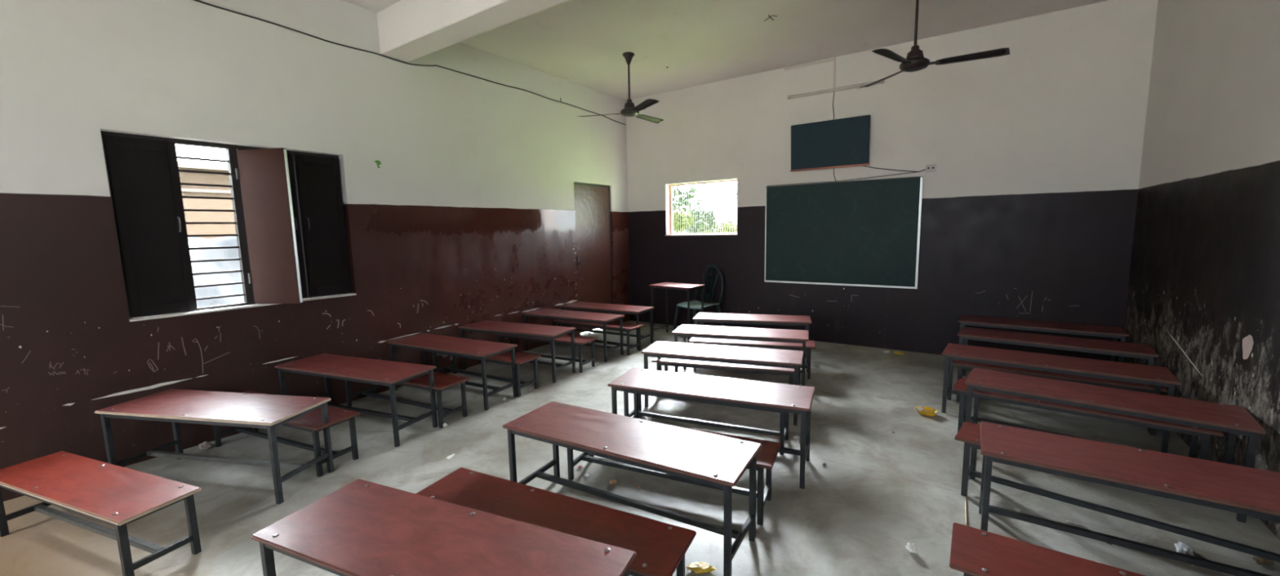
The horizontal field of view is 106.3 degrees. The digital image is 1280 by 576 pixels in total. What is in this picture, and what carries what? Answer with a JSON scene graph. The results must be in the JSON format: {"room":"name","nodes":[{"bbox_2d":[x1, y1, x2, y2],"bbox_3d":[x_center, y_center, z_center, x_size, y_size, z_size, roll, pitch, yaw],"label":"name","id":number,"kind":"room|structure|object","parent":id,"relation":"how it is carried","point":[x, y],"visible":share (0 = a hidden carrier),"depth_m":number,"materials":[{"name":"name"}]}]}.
{"room":"classroom","nodes":[
{"label":"classroom","id":0,"kind":"room"},
{"bbox_2d":[0,0,630,502],"bbox_3d":[-2.698,-0.722,4.264,0.202,3.500,8.600,4,8,34],"label":"wall","id":1,"kind":"structure","parent":0,"point":[458,188],"depth_m":3.75,"materials":[{"name":"paint"}]},
{"bbox_2d":[100,130,356,321],"bbox_3d":[-2.916,-0.466,3.637,0.453,1.236,1.430,4,8,34],"label":"window","id":2,"kind":"structure","parent":1,"relation":"in","point":[287,210],"depth_m":3.62,"materials":[{"name":"black"}]},
{"bbox_2d":[102,134,190,317],"bbox_3d":[-3.336,-0.412,3.286,0.028,1.185,0.340,4,8,34],"label":"shutter","id":3,"kind":"object","parent":2,"relation":"attached to","point":[143,174],"depth_m":3.26,"materials":[{"name":"brown paint"}]},
{"bbox_2d":[236,147,302,303],"bbox_3d":[-2.841,-0.462,3.684,0.405,1.175,0.028,0,7,9],"label":"shutter","id":4,"kind":"object","parent":2,"relation":"attached to","point":[263,175],"depth_m":3.67,"materials":[{"name":"brown wood"}]},
{"bbox_2d":[293,154,349,297],"bbox_3d":[-2.737,-0.531,4.155,0.028,1.185,0.335,4,8,34],"label":"shutter","id":5,"kind":"object","parent":2,"relation":"attached to","point":[317,180],"depth_m":4.13,"materials":[{"name":"brown paint"}]},
{"bbox_2d":[193,0,626,125],"bbox_3d":[-2.558,-2.132,4.145,0.016,0.089,8.280,4,8,34],"label":"cable","id":6,"kind":"object","parent":1,"relation":"attached to","point":[198,1],"visible":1,"depth_m":4.31,"materials":[{"name":"grey plastic"}]},
{"bbox_2d":[376,0,568,62],"bbox_3d":[0.089,-2.188,2.858,5.830,0.360,0.270,4,8,34],"label":"ceiling beam","id":7,"kind":"structure","parent":1,"relation":"attached to","point":[408,30],"depth_m":3.96,"materials":[{"name":"white paint"}]},
{"bbox_2d":[573,182,613,333],"bbox_3d":[-0.693,-0.445,7.143,0.147,2.165,0.850,4,8,34],"label":"door","id":8,"kind":"structure","parent":1,"relation":"in","point":[592,202],"depth_m":7.11,"materials":[{"name":"red paint"}]},
{"bbox_2d":[0,320,1279,575],"bbox_3d":[-0.116,1.235,2.876,6.230,0.150,8.800,4,8,34],"label":"floor","id":9,"kind":"structure","parent":0,"point":[878,491],"depth_m":2.85,"materials":[{"name":"grey concrete"}]},
{"bbox_2d":[0,451,201,575],"bbox_3d":[-2.704,1.107,2.368,1.250,0.334,0.290,1,7,20],"label":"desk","id":10,"kind":"object","parent":9,"relation":"on","point":[117,496],"visible":1,"depth_m":2.28,"materials":[{"name":"red laminate"}]},
{"bbox_2d":[198,441,212,448],"bbox_3d":[-3.110,1.127,3.431,0.102,0.049,0.067,1,7,16],"label":"rag","id":11,"kind":"object","parent":9,"relation":"on","point":[205,445],"visible":1,"depth_m":3.41,"materials":[{"name":"grey fabric"}]},
{"bbox_2d":[94,389,333,504],"bbox_3d":[-2.601,0.952,2.977,1.270,0.489,0.405,0,7,11],"label":"school desk","id":12,"kind":"object","parent":9,"relation":"on","point":[268,411],"visible":0.97,"depth_m":2.91,"materials":[{"name":"red laminate"}]},
{"bbox_2d":[213,390,360,477],"bbox_3d":[-2.485,0.984,3.332,1.250,0.334,0.290,2,8,24],"label":"bench","id":13,"kind":"object","parent":9,"relation":"on","point":[312,422],"visible":0.58,"depth_m":3.17,"materials":[{"name":"paint"}]},
{"bbox_2d":[274,353,437,447],"bbox_3d":[-2.222,0.846,3.769,1.270,0.489,0.405,2,8,22],"label":"school desk","id":14,"kind":"object","parent":9,"relation":"on","point":[390,374],"visible":0.86,"depth_m":3.67,"materials":[{"name":"red laminate"}]},
{"bbox_2d":[345,372,470,428],"bbox_3d":[-2.001,0.883,4.066,1.250,0.334,0.290,2,8,26],"label":"bench","id":15,"kind":"object","parent":9,"relation":"on","point":[442,382],"visible":0.56,"depth_m":3.89,"materials":[{"name":"paint"}]},
{"bbox_2d":[250,479,635,575],"bbox_3d":[-0.669,1.080,1.614,1.270,0.489,0.405,2,8,23],"label":"school desk","id":16,"kind":"object","parent":9,"relation":"on","point":[361,528],"visible":1,"depth_m":1.59,"materials":[{"name":"red laminate"}]},
{"bbox_2d":[446,453,454,459],"bbox_3d":[-1.277,1.136,3.239,0.036,0.005,0.078,1,7,19],"label":"paper scrap","id":17,"kind":"object","parent":9,"relation":"on","point":[453,455],"visible":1,"depth_m":3.23,"materials":[{"name":"white paper"}]},
{"bbox_2d":[386,333,517,410],"bbox_3d":[-1.757,0.749,4.484,1.270,0.489,0.405,3,8,28],"label":"school desk","id":18,"kind":"object","parent":9,"relation":"on","point":[482,350],"visible":0.86,"depth_m":4.34,"materials":[{"name":"red laminate"}]},
{"bbox_2d":[432,351,541,397],"bbox_3d":[-1.548,0.789,4.753,1.250,0.334,0.290,3,8,29],"label":"bench","id":19,"kind":"object","parent":9,"relation":"on","point":[521,358],"visible":0.54,"depth_m":4.56,"materials":[{"name":"paint"}]},
{"bbox_2d":[457,320,576,382],"bbox_3d":[-1.322,0.656,5.162,1.270,0.489,0.405,2,8,25],"label":"school desk","id":20,"kind":"object","parent":9,"relation":"on","point":[543,331],"visible":0.84,"depth_m":5.03,"materials":[{"name":"red laminate"}]},
{"bbox_2d":[494,333,598,373],"bbox_3d":[-1.074,0.695,5.442,1.250,0.334,0.290,3,8,28],"label":"bench","id":21,"kind":"object","parent":9,"relation":"on","point":[580,340],"visible":0.47,"depth_m":5.26,"materials":[{"name":"paint"}]},
{"bbox_2d":[416,467,696,575],"bbox_3d":[-0.401,1.101,2.034,1.250,0.334,0.290,2,8,26],"label":"bench","id":22,"kind":"object","parent":9,"relation":"on","point":[660,548],"visible":0.59,"depth_m":1.97,"materials":[{"name":"paint"}]},
{"bbox_2d":[523,308,624,362],"bbox_3d":[-0.827,0.556,5.898,1.270,0.489,0.405,3,8,30],"label":"school desk","id":23,"kind":"object","parent":9,"relation":"on","point":[558,314],"visible":0.91,"depth_m":5.73,"materials":[{"name":"red laminate"}]},
{"bbox_2d":[552,319,644,355],"bbox_3d":[-0.549,0.598,6.142,1.250,0.334,0.290,3,8,33],"label":"bench","id":24,"kind":"object","parent":9,"relation":"on","point":[614,326],"visible":0.57,"depth_m":5.93,"materials":[{"name":"paint"}]},
{"bbox_2d":[560,301,654,350],"bbox_3d":[-0.454,0.481,6.440,1.270,0.489,0.405,3,8,31],"label":"school desk","id":25,"kind":"object","parent":9,"relation":"on","point":[587,306],"visible":0.84,"depth_m":6.29,"materials":[{"name":"red laminate"}]},
{"bbox_2d":[608,479,617,484],"bbox_3d":[-0.159,1.148,2.850,0.047,0.030,0.061,-3,7,-18],"label":"paper scrap","id":26,"kind":"object","parent":9,"relation":"on","point":[611,482],"visible":1,"depth_m":2.83,"materials":[{"name":"brown paper"}]},
{"bbox_2d":[502,401,761,575],"bbox_3d":[-0.072,0.968,2.428,1.270,0.489,0.405,3,8,30],"label":"school desk","id":27,"kind":"object","parent":9,"relation":"on","point":[715,460],"visible":0.95,"depth_m":2.30,"materials":[{"name":"red laminate"}]},
{"bbox_2d":[566,423,781,525],"bbox_3d":[0.143,1.000,2.763,1.250,0.334,0.290,2,8,25],"label":"bench","id":28,"kind":"object","parent":9,"relation":"on","point":[766,455],"visible":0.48,"depth_m":2.63,"materials":[{"name":"paint"}]},
{"bbox_2d":[648,282,705,342],"bbox_3d":[0.514,0.318,6.618,0.660,0.730,0.400,4,9,39],"label":"table","id":29,"kind":"object","parent":9,"relation":"on","point":[672,286],"visible":0.71,"depth_m":6.53,"materials":[{"name":"red laminate"}]},
{"bbox_2d":[672,264,723,331],"bbox_3d":[0.854,0.163,6.868,0.572,0.968,0.554,-8,10,-43],"label":"plastic chair","id":30,"kind":"object","parent":9,"relation":"on","point":[695,304],"visible":0.84,"depth_m":6.92,"materials":[{"name":"green plastic"}]},
{"bbox_2d":[686,562,715,573],"bbox_3d":[0.270,1.235,2.115,0.110,0.021,0.085,5,9,42],"label":"wrapper","id":31,"kind":"object","parent":9,"relation":"on","point":[697,567],"visible":1,"depth_m":2.11,"materials":[{"name":"yellow plastic"}]},
{"bbox_2d":[623,391,788,455],"bbox_3d":[0.465,0.904,3.494,1.250,0.334,0.290,2,8,24],"label":"bench","id":32,"kind":"object","parent":9,"relation":"on","point":[783,433],"visible":0.31,"depth_m":3.43,"materials":[{"name":"paint"}]},
{"bbox_2d":[607,368,814,488],"bbox_3d":[0.451,0.870,3.138,1.270,0.489,0.405,2,8,24],"label":"school desk","id":33,"kind":"object","parent":9,"relation":"on","point":[775,397],"visible":0.89,"depth_m":3.03,"materials":[{"name":"red laminate"}]},
{"bbox_2d":[640,341,803,426],"bbox_3d":[0.676,0.760,3.989,1.270,0.489,0.405,2,8,21],"label":"school desk","id":34,"kind":"object","parent":9,"relation":"on","point":[783,358],"visible":0.77,"depth_m":3.89,"materials":[{"name":"red laminate"}]},
{"bbox_2d":[651,357,794,384],"bbox_3d":[0.742,0.806,4.242,1.250,0.334,0.290,1,7,20],"label":"bench","id":35,"kind":"object","parent":9,"relation":"on","point":[662,362],"visible":0.26,"depth_m":4.11,"materials":[{"name":"paint"}]},
{"bbox_2d":[671,324,808,386],"bbox_3d":[0.984,0.662,4.735,1.270,0.489,0.405,1,7,19],"label":"school desk","id":36,"kind":"object","parent":9,"relation":"on","point":[799,336],"visible":0.85,"depth_m":4.62,"materials":[{"name":"red laminate"}]},
{"bbox_2d":[692,312,811,365],"bbox_3d":[1.264,0.567,5.457,1.270,0.489,0.405,1,7,17],"label":"school desk","id":37,"kind":"object","parent":9,"relation":"on","point":[739,318],"visible":0.7,"depth_m":5.34,"materials":[{"name":"red laminate"}]},
{"bbox_2d":[688,337,816,379],"bbox_3d":[1.151,0.706,4.986,1.250,0.334,0.290,1,7,17],"label":"bench","id":38,"kind":"object","parent":9,"relation":"on","point":[810,344],"visible":0.5,"depth_m":4.84,"materials":[{"name":"paint"}]},
{"bbox_2d":[793,435,800,439],"bbox_3d":[1.113,1.059,3.410,0.052,0.019,0.049,2,8,24],"label":"wrapper","id":39,"kind":"object","parent":9,"relation":"on","point":[796,437],"visible":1,"depth_m":3.40,"materials":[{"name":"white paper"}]},
{"bbox_2d":[893,351,904,355],"bbox_3d":[2.993,0.751,5.552,0.083,0.030,0.156,-4,8,-24],"label":"wrapper","id":40,"kind":"object","parent":9,"relation":"on","point":[895,352],"visible":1,"depth_m":5.54,"materials":[{"name":"yellow plastic"}]},
{"bbox_2d":[905,542,917,553],"bbox_3d":[1.249,1.194,2.206,0.049,0.040,0.052,0,7,6],"label":"paper scrap","id":41,"kind":"object","parent":9,"relation":"on","point":[911,548],"visible":1,"depth_m":2.19,"materials":[{"name":"white paper"}]},
{"bbox_2d":[914,406,938,416],"bbox_3d":[2.261,0.973,3.788,0.168,0.048,0.133,4,8,34],"label":"wrapper","id":42,"kind":"object","parent":9,"relation":"on","point":[926,411],"visible":1,"depth_m":3.80,"materials":[{"name":"yellow plastic"}]},
{"bbox_2d":[964,497,966,524],"bbox_3d":[1.707,1.163,2.514,0.006,0.006,0.280,3,8,33],"label":"straw","id":43,"kind":"object","parent":9,"relation":"on","point":[965,497],"visible":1,"depth_m":2.52,"materials":[{"name":"beige"}]},
{"bbox_2d":[957,315,1129,362],"bbox_3d":[3.947,0.593,4.810,1.270,0.489,0.405,4,9,37],"label":"school desk","id":44,"kind":"object","parent":9,"relation":"on","point":[1115,332],"visible":0.73,"depth_m":4.67,"materials":[{"name":"red laminate"}]},
{"bbox_2d":[949,522,1146,575],"bbox_3d":[1.667,1.132,1.438,1.250,0.334,0.290,4,9,35],"label":"desk","id":45,"kind":"object","parent":9,"relation":"on","point":[975,552],"visible":1,"depth_m":1.67,"materials":[{"name":"paint"}]},
{"bbox_2d":[956,326,1159,393],"bbox_3d":[3.528,0.679,4.175,1.270,0.489,0.405,5,9,40],"label":"school desk","id":46,"kind":"object","parent":9,"relation":"on","point":[1144,352],"visible":0.68,"depth_m":4.04,"materials":[{"name":"red laminate"}]},
{"bbox_2d":[951,360,1167,432],"bbox_3d":[3.215,0.810,3.798,1.250,0.334,0.290,4,9,36],"label":"bench","id":47,"kind":"object","parent":9,"relation":"on","point":[962,365],"visible":0.38,"depth_m":3.64,"materials":[{"name":"paint"}]},
{"bbox_2d":[942,343,1181,453],"bbox_3d":[2.995,0.766,3.558,1.270,0.489,0.405,4,9,38],"label":"school desk","id":48,"kind":"object","parent":9,"relation":"on","point":[1157,376],"visible":0.9,"depth_m":3.43,"materials":[{"name":"red laminate"}]},
{"bbox_2d":[1063,520,1088,529],"bbox_3d":[2.142,1.169,2.356,0.104,0.017,0.064,2,8,22],"label":"paper scrap","id":49,"kind":"object","parent":9,"relation":"on","point":[1068,522],"visible":0.56,"depth_m":2.36,"materials":[{"name":"grey paper"}]},
{"bbox_2d":[952,377,1223,460],"bbox_3d":[2.800,0.899,3.143,1.250,0.334,0.290,5,9,41],"label":"bench","id":50,"kind":"object","parent":9,"relation":"on","point":[1195,433],"visible":0.49,"depth_m":2.99,"materials":[{"name":"paint"}]},
{"bbox_2d":[963,367,1266,523],"bbox_3d":[2.670,0.859,2.860,1.206,0.489,0.405,5,9,42],"label":"school desk","id":51,"kind":"object","parent":9,"relation":"on","point":[1233,420],"visible":0.75,"depth_m":2.69,"materials":[{"name":"red laminate"}]},
{"bbox_2d":[954,422,1279,562],"bbox_3d":[2.286,1.009,2.336,1.250,0.334,0.290,5,10,43],"label":"bench","id":52,"kind":"object","parent":9,"relation":"on","point":[969,433],"visible":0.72,"depth_m":2.42,"materials":[{"name":"paint"}]},
{"bbox_2d":[978,421,1279,575],"bbox_3d":[2.118,0.975,2.003,1.162,0.489,0.405,4,9,35],"label":"school desk","id":53,"kind":"object","parent":9,"relation":"on","point":[1255,492],"visible":0.98,"depth_m":1.99,"materials":[{"name":"red laminate"}]},
{"bbox_2d":[1173,541,1195,566],"bbox_3d":[2.436,1.181,2.142,0.058,0.033,0.200,4,9,37],"label":"plastic bag","id":54,"kind":"object","parent":9,"relation":"on","point":[1181,548],"visible":0.56,"depth_m":2.15,"materials":[{"name":"white plastic"}]},
{"bbox_2d":[1252,556,1274,565],"bbox_3d":[2.714,1.188,2.092,0.084,0.020,0.050,-1,7,-2],"label":"dry leaf","id":55,"kind":"object","parent":9,"relation":"on","point":[1260,561],"visible":0.85,"depth_m":2.08,"materials":[{"name":"brown plant"}]},
{"bbox_2d":[341,0,1110,100],"bbox_3d":[-0.190,-2.386,2.430,6.230,0.150,8.800,4,8,34],"label":"ceiling","id":56,"kind":"structure","parent":0,"point":[584,42],"depth_m":4.96,"materials":[{"name":"paint"}]},
{"bbox_2d":[579,52,663,123],"bbox_3d":[-0.049,-2.368,5.686,1.167,0.689,0.995,4,8,34],"label":"ceiling fan","id":57,"kind":"object","parent":56,"relation":"hanging from","point":[629,109],"visible":1,"depth_m":5.54,"materials":[{"name":"brown metal"}]},
{"bbox_2d":[764,14,777,21],"bbox_3d":[1.251,-2.569,4.540,0.113,0.064,0.101,-4,8,-23],"label":"ceiling hook","id":58,"kind":"object","parent":56,"relation":"attached to","point":[768,15],"visible":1,"depth_m":4.56,"materials":[{"name":"grey metal"}]},
{"bbox_2d":[857,0,1009,88],"bbox_3d":[2.103,-2.146,3.796,0.937,0.754,1.192,-7,9,-37],"label":"ceiling fan","id":59,"kind":"object","parent":56,"relation":"hanging from","point":[915,60],"visible":1,"depth_m":3.84,"materials":[{"name":"brown metal"}]},
{"bbox_2d":[625,0,1158,362],"bbox_3d":[2.271,-1.058,6.171,6.230,3.500,0.202,4,8,34],"label":"wall","id":60,"kind":"structure","parent":0,"point":[1028,205],"depth_m":5.25,"materials":[{"name":"paint"}]},
{"bbox_2d":[665,178,737,235],"bbox_3d":[0.909,-1.166,7.058,1.174,0.777,0.162,4,8,34],"label":"window","id":61,"kind":"structure","parent":60,"relation":"in","point":[668,188],"depth_m":7.21,"materials":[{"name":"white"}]},
{"bbox_2d":[783,58,833,70],"bbox_3d":[2.082,-2.766,5.939,0.600,0.023,0.012,4,8,34],"label":"conduit","id":62,"kind":"object","parent":60,"relation":"attached to","point":[829,60],"visible":1,"depth_m":5.93,"materials":[{"name":"beige plastic"}]},
{"bbox_2d":[790,115,870,172],"bbox_3d":[2.306,-1.746,5.856,0.920,0.568,0.085,4,8,34],"label":"chalkboard","id":63,"kind":"object","parent":60,"relation":"attached to","point":[843,142],"visible":1,"depth_m":5.81,"materials":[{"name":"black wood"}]},
{"bbox_2d":[832,91,834,119],"bbox_3d":[2.348,-2.195,5.823,0.026,0.363,0.021,1,7,19],"label":"power cable","id":64,"kind":"object","parent":60,"relation":"attached to","point":[833,91],"visible":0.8,"depth_m":5.82,"materials":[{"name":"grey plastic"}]},
{"bbox_2d":[832,57,835,88],"bbox_3d":[2.343,-2.595,5.782,0.025,0.358,0.012,4,8,34],"label":"conduit","id":65,"kind":"object","parent":60,"relation":"attached to","point":[834,58],"visible":1,"depth_m":5.78,"materials":[{"name":"beige plastic"}]},
{"bbox_2d":[786,80,884,99],"bbox_3d":[2.330,-2.393,5.787,1.100,0.040,0.060,4,8,34],"label":"tube light","id":66,"kind":"object","parent":60,"relation":"attached to","point":[860,85],"visible":0.84,"depth_m":5.79,"materials":[{"name":"beige plastic"}]},
{"bbox_2d":[764,176,923,288],"bbox_3d":[2.439,-0.669,5.964,1.810,1.272,0.034,4,8,34],"label":"chalkboard","id":67,"kind":"object","parent":60,"relation":"attached to","point":[857,233],"visible":1,"depth_m":5.89,"materials":[{"name":"green metal"}]},
{"bbox_2d":[767,171,919,186],"bbox_3d":[2.417,-1.331,5.889,1.760,0.053,0.008,4,8,34],"label":"power cable","id":68,"kind":"object","parent":67,"relation":"on","point":[917,171],"visible":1,"depth_m":5.81,"materials":[{"name":"grey plastic"}]},
{"bbox_2d":[862,165,925,172],"bbox_3d":[2.921,-1.384,5.538,0.683,0.134,0.018,4,8,34],"label":"power cable","id":69,"kind":"object","parent":60,"relation":"attached to","point":[863,166],"visible":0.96,"depth_m":5.54,"materials":[{"name":"grey plastic"}]},
{"bbox_2d":[925,164,936,172],"bbox_3d":[3.230,-1.332,5.330,0.100,0.080,0.035,4,8,34],"label":"wall socket","id":70,"kind":"object","parent":60,"relation":"attached to","point":[929,168],"visible":1,"depth_m":5.32,"materials":[{"name":"grey plastic"}]},
{"bbox_2d":[1123,0,1279,539],"bbox_3d":[2.280,-0.406,0.878,0.202,3.500,8.600,4,8,34],"label":"wall","id":71,"kind":"structure","parent":0,"point":[1203,291],"depth_m":3.02,"materials":[{"name":"paint"}]},
{"label":"outside","id":72,"kind":"structure","parent":0,"visible":0},
{"bbox_3d":[33.114,-5.689,56.268,120.000,0.200,122.000,4,8,34],"label":"ground","id":73,"kind":"structure","parent":72,"visible":0},
{"bbox_2d":[672,208,693,233],"bbox_3d":[1.782,-2.139,20.890,1.247,2.673,1.166,-3,7,-13],"label":"bushy tree","id":74,"kind":"object","parent":73,"relation":"on","point":[677,216],"visible":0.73,"depth_m":20.54,"materials":[{"name":"green plant"}]},
{"bbox_2d":[672,184,708,233],"bbox_3d":[2.031,-3.674,25.435,3.076,4.607,3.091,-1,7,2],"label":"broadleaf tree","id":75,"kind":"object","parent":73,"relation":"on","point":[691,190],"visible":0.37,"depth_m":24.84,"materials":[{"name":"green plant"}]},
{"bbox_2d":[686,206,719,233],"bbox_3d":[3.407,-3.092,26.933,2.168,3.023,2.082,4,8,34],"label":"bushy tree","id":76,"kind":"object","parent":73,"relation":"on","point":[710,220],"visible":0.41,"depth_m":26.47,"materials":[{"name":"green plant"}]},
{"bbox_2d":[672,219,737,233],"bbox_3d":[41.638,-14.189,103.612,180.000,4.952,31.000,4,8,34],"label":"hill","id":77,"kind":"structure","parent":73,"relation":"on","point":[735,221],"depth_m":107.31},
{"bbox_2d":[715,219,737,232],"bbox_3d":[3.953,-2.040,21.819,1.131,2.159,1.128,4,8,34],"label":"bushy tree","id":78,"kind":"object","parent":73,"relation":"on","point":[731,229],"visible":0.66,"depth_m":21.52,"materials":[{"name":"green plant"}]},
{"bbox_2d":[728,184,737,206],"bbox_3d":[5.268,-3.321,24.403,1.546,4.021,1.569,-7,9,-38],"label":"bushy tree","id":79,"kind":"object","parent":73,"relation":"on","point":[732,196],"visible":0.08,"depth_m":24.26,"materials":[{"name":"green plant"}]},
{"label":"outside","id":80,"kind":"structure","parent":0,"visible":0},
{"bbox_3d":[-17.626,4.414,-17.377,120.000,0.199,57.999,4,8,34],"label":"ground","id":81,"kind":"structure","parent":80,"visible":0},
{"bbox_2d":[177,160,235,239],"bbox_3d":[-7.181,-0.481,8.364,4.220,2.800,14.200,4,8,34],"label":"house","id":82,"kind":"structure","parent":81,"relation":"on","point":[184,177],"depth_m":6.63,"materials":[{"name":"beige paint"}]},
{"bbox_2d":[187,235,244,306],"bbox_3d":[-5.020,0.139,5.615,1.400,1.571,5.200,4,8,34],"label":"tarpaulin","id":83,"kind":"object","parent":81,"relation":"on","point":[193,242],"visible":0.1,"depth_m":5.66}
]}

